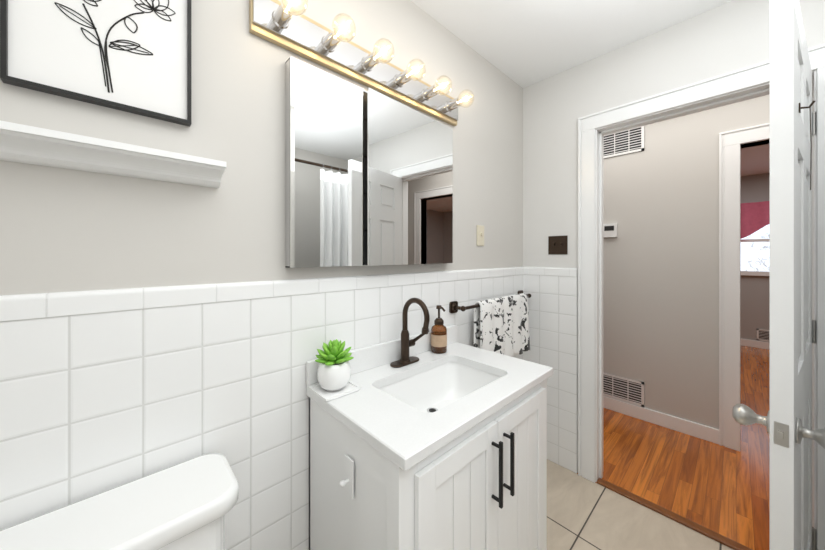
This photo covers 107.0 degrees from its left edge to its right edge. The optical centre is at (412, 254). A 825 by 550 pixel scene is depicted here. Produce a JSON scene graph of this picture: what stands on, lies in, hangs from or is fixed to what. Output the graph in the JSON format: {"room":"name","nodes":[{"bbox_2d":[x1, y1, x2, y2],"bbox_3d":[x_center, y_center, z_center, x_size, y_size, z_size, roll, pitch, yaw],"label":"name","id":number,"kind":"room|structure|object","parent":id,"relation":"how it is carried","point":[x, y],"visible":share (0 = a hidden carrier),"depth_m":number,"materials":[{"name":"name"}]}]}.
{"room":"bathroom","nodes":[
{"label":"bathroom","id":0,"kind":"room"},
{"bbox_2d":[0,0,522,294],"bbox_3d":[-0.174,0.085,1.293,2.680,2.450,0.120,0,0,-43],"label":"wall","id":1,"kind":"structure","parent":0,"point":[65,230],"depth_m":0.87,"materials":[{"name":"grey paint"}]},
{"bbox_2d":[0,0,190,126],"bbox_3d":[-0.695,-0.546,0.701,0.302,0.408,0.024,0,0,-43],"label":"framed art","id":2,"kind":"object","parent":1,"relation":"attached to","point":[132,56],"visible":1,"depth_m":0.69,"materials":[{"name":"paper"}]},
{"bbox_2d":[0,120,225,187],"bbox_3d":[-0.749,-0.214,0.600,0.648,0.052,0.100,0,0,-43],"label":"shelf ledge","id":3,"kind":"object","parent":1,"relation":"attached to","point":[22,143],"visible":0.96,"depth_m":0.66,"materials":[{"name":"white paint"}]},
{"bbox_2d":[0,274,523,549],"bbox_3d":[-0.133,0.720,1.242,2.430,1.180,0.010,0,0,-43],"label":"tile","id":4,"kind":"structure","parent":1,"relation":"attached to","point":[92,404],"depth_m":0.81,"materials":[{"name":"white tile"}]},
{"bbox_2d":[449,290,530,356],"bbox_3d":[0.498,0.416,1.754,0.758,0.359,0.110,0,0,-43],"label":"towel rail","id":5,"kind":"object","parent":4,"relation":"attached to","point":[501,325],"visible":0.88,"depth_m":1.70,"materials":[{"name":"white fabric"}]},
{"bbox_2d":[0,267,523,320],"bbox_3d":[-0.132,0.105,1.241,2.430,0.050,0.013,0,0,-43],"label":"cap","id":6,"kind":"object","parent":1,"relation":"attached to","point":[27,306],"visible":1,"depth_m":0.81,"materials":[{"name":"white tile"}]},
{"bbox_2d":[249,0,473,125],"bbox_3d":[-0.077,-0.730,1.182,0.970,0.130,0.172,0,0,-43],"label":"sconce","id":7,"kind":"object","parent":1,"relation":"attached to","point":[284,24],"visible":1,"depth_m":1.09,"materials":[{"name":"gold metal"}]},
{"bbox_2d":[285,56,452,267],"bbox_3d":[-0.099,-0.291,1.235,0.795,0.662,0.065,0,0,-43],"label":"upper cabinet","id":8,"kind":"object","parent":1,"relation":"attached to","point":[369,178],"visible":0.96,"depth_m":1.13,"materials":[{"name":"silver glass"}]},
{"bbox_2d":[306,324,456,387],"bbox_3d":[-0.065,0.397,1.280,0.780,0.084,0.020,0,0,-43],"label":"backsplash","id":9,"kind":"structure","parent":1,"relation":"attached to","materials":[{"name":"stone"}]},
{"bbox_2d":[477,225,483,245],"bbox_3d":[0.390,-0.110,1.730,0.070,0.116,0.016,0,0,-43],"label":"switch plate","id":10,"kind":"object","parent":1,"relation":"attached to","point":[480,235],"visible":1,"depth_m":1.73,"materials":[{"name":"beige plastic"}]},
{"bbox_2d":[411,0,769,175],"bbox_3d":[2.122,-1.180,2.137,7.180,0.080,6.200,0,0,-43],"label":"ceiling","id":11,"kind":"structure","parent":0,"point":[523,43],"depth_m":1.53,"materials":[{"name":"paint"}]},
{"bbox_2d":[547,459,752,549],"bbox_3d":[0.625,1.329,0.383,2.595,0.063,2.540,0,0,-43],"label":"floor","id":12,"kind":"structure","parent":0,"point":[583,513],"depth_m":1.49,"materials":[{"name":"beige tile"}]},
{"bbox_2d":[0,453,238,549],"bbox_3d":[-0.441,0.919,0.373,0.520,0.782,0.804,0,0,-43],"label":"toilet","id":13,"kind":"object","parent":12,"relation":"on","point":[188,504],"visible":0.98,"depth_m":0.63,"materials":[{"name":"white ceramic"}]},
{"bbox_2d":[306,298,552,549],"bbox_3d":[0.097,0.739,1.088,0.806,1.142,0.521,0,0,-43],"label":"bathroom vanity","id":14,"kind":"object","parent":12,"relation":"on","point":[416,442],"visible":1,"depth_m":0.91,"materials":[{"name":"wood"}]},
{"bbox_2d":[308,339,360,401],"bbox_3d":[-0.255,0.359,0.996,0.131,0.161,0.130,0,0,-43],"label":"succulent plant","id":15,"kind":"object","parent":14,"relation":"on","point":[334,371],"visible":1,"depth_m":0.96,"materials":[{"name":"green plant"}]},
{"bbox_2d":[390,298,429,367],"bbox_3d":[0.006,0.304,1.203,0.140,0.272,0.161,0,0,-43],"label":"faucet","id":16,"kind":"object","parent":14,"relation":"on","point":[402,350],"depth_m":1.23,"materials":[{"name":"brown metal"}]},
{"bbox_2d":[431,305,446,353],"bbox_3d":[0.125,0.334,1.384,0.073,0.210,0.087,0,0,-43],"label":"soap dispenser","id":17,"kind":"object","parent":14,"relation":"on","point":[438,337],"visible":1,"depth_m":1.36,"materials":[{"name":"orange glass"}]},
{"bbox_2d":[577,346,769,549],"bbox_3d":[3.050,1.335,3.011,4.630,0.050,6.200,0,0,-43],"label":"floor","id":18,"kind":"structure","parent":0,"point":[720,489],"depth_m":1.87,"materials":[{"name":"brown wood"}]},
{"bbox_2d":[523,0,824,472],"bbox_3d":[1.629,0.085,1.246,0.120,2.450,2.420,0,0,-43],"label":"wall","id":19,"kind":"structure","parent":0,"point":[732,35],"depth_m":1.74,"materials":[{"name":"paint"}]},
{"bbox_2d":[524,274,576,472],"bbox_3d":[0.870,0.720,1.957,0.010,1.180,0.345,0,0,-43],"label":"tile","id":20,"kind":"structure","parent":19,"relation":"attached to","point":[552,305],"depth_m":1.91,"materials":[{"name":"white tile"}]},
{"bbox_2d":[524,267,576,276],"bbox_3d":[0.872,0.105,1.952,0.013,0.050,0.335,0,0,-43],"label":"cap","id":21,"kind":"object","parent":19,"relation":"attached to","point":[572,272],"visible":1,"depth_m":1.93,"materials":[{"name":"white tile"}]},
{"bbox_2d":[548,235,567,253],"bbox_3d":[0.908,-0.062,1.911,0.016,0.116,0.116,0,0,-43],"label":"switch plate","id":22,"kind":"object","parent":19,"relation":"attached to","point":[557,244],"visible":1,"depth_m":1.91,"materials":[{"name":"brown metal"}]},
{"bbox_2d":[578,43,824,549],"bbox_3d":[1.363,0.247,1.518,0.145,2.126,0.951,0,0,-43],"label":"door frame","id":23,"kind":"structure","parent":19,"relation":"attached to","point":[758,74],"depth_m":1.61,"materials":[{"name":"white paint"}]},
{"bbox_2d":[732,0,824,549],"bbox_3d":[1.237,0.293,1.022,0.763,2.018,0.224,0,0,-43],"label":"door","id":24,"kind":"structure","parent":19,"relation":"in","point":[786,421],"depth_m":0.80,"materials":[{"name":"white paint"}]},
{"bbox_2d":[603,94,769,450],"bbox_3d":[2.158,0.085,2.171,0.120,2.450,6.200,0,0,-43],"label":"wall","id":25,"kind":"structure","parent":0,"point":[661,279],"depth_m":2.31,"materials":[{"name":"beige paint"}]},
{"bbox_2d":[603,223,617,237],"bbox_3d":[1.658,-0.207,2.593,0.030,0.115,0.140,0,0,-43],"label":"thermostat","id":26,"kind":"object","parent":25,"relation":"attached to","point":[610,230],"visible":0.77,"depth_m":2.56,"materials":[{"name":"white plastic"}]},
{"bbox_2d":[603,126,643,158],"bbox_3d":[1.734,-0.940,2.527,0.010,0.220,0.300,0,0,-43],"label":"air vent","id":27,"kind":"object","parent":25,"relation":"in","point":[624,142],"visible":0.77,"depth_m":2.51,"materials":[{"name":"white metal"}]},
{"bbox_2d":[603,372,643,406],"bbox_3d":[1.727,1.107,2.534,0.010,0.195,0.320,0,0,-43],"label":"air vent","id":28,"kind":"object","parent":25,"relation":"in","point":[628,390],"visible":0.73,"depth_m":2.51,"materials":[{"name":"white metal"}]},
{"bbox_2d":[603,396,718,443],"bbox_3d":[1.053,1.260,3.246,0.015,0.100,3.120,0,0,-43],"label":"baseboard","id":29,"kind":"structure","parent":25,"relation":"attached to","point":[700,431],"depth_m":2.32,"materials":[{"name":"white paint"}]},
{"bbox_2d":[719,123,769,450],"bbox_3d":[2.501,0.235,1.793,0.144,2.150,0.981,0,0,-43],"label":"door frame","id":30,"kind":"structure","parent":25,"relation":"attached to","point":[731,143],"depth_m":2.06,"materials":[{"name":"white paint"}]},
{"bbox_2d":[741,173,769,341],"bbox_3d":[4.706,0.085,4.572,0.120,2.450,6.400,0,0,-43],"label":"wall","id":31,"kind":"structure","parent":0,"point":[755,303],"depth_m":4.32,"materials":[{"name":"grey paint"}]},
{"bbox_2d":[741,224,769,275],"bbox_3d":[4.952,-0.205,4.186,0.050,0.990,1.420,0,0,-43],"label":"bedroom window","id":32,"kind":"structure","parent":31,"relation":"in","point":[755,253],"depth_m":4.30,"materials":[{"name":"white paint"}]},
{"bbox_2d":[741,201,769,238],"bbox_3d":[4.920,-0.480,4.155,0.060,0.520,1.460,0,0,-43],"label":"curtain valance","id":33,"kind":"object","parent":31,"relation":"attached to","point":[755,216],"visible":0.17,"depth_m":4.30,"materials":[{"name":"red fabric"}]},
{"bbox_2d":[741,339,769,349],"bbox_3d":[4.657,1.260,4.525,0.015,0.100,6.200,0,0,-43],"label":"baseboard","id":34,"kind":"structure","parent":31,"relation":"attached to","point":[744,342],"depth_m":4.31,"materials":[{"name":"white paint"}]},
{"bbox_2d":[757,329,769,341],"bbox_3d":[4.984,1.120,4.181,0.010,0.160,0.350,0,0,-43],"label":"air vent","id":35,"kind":"object","parent":31,"relation":"in","point":[763,334],"visible":0.31,"depth_m":4.26,"materials":[{"name":"white metal"}]}
]}

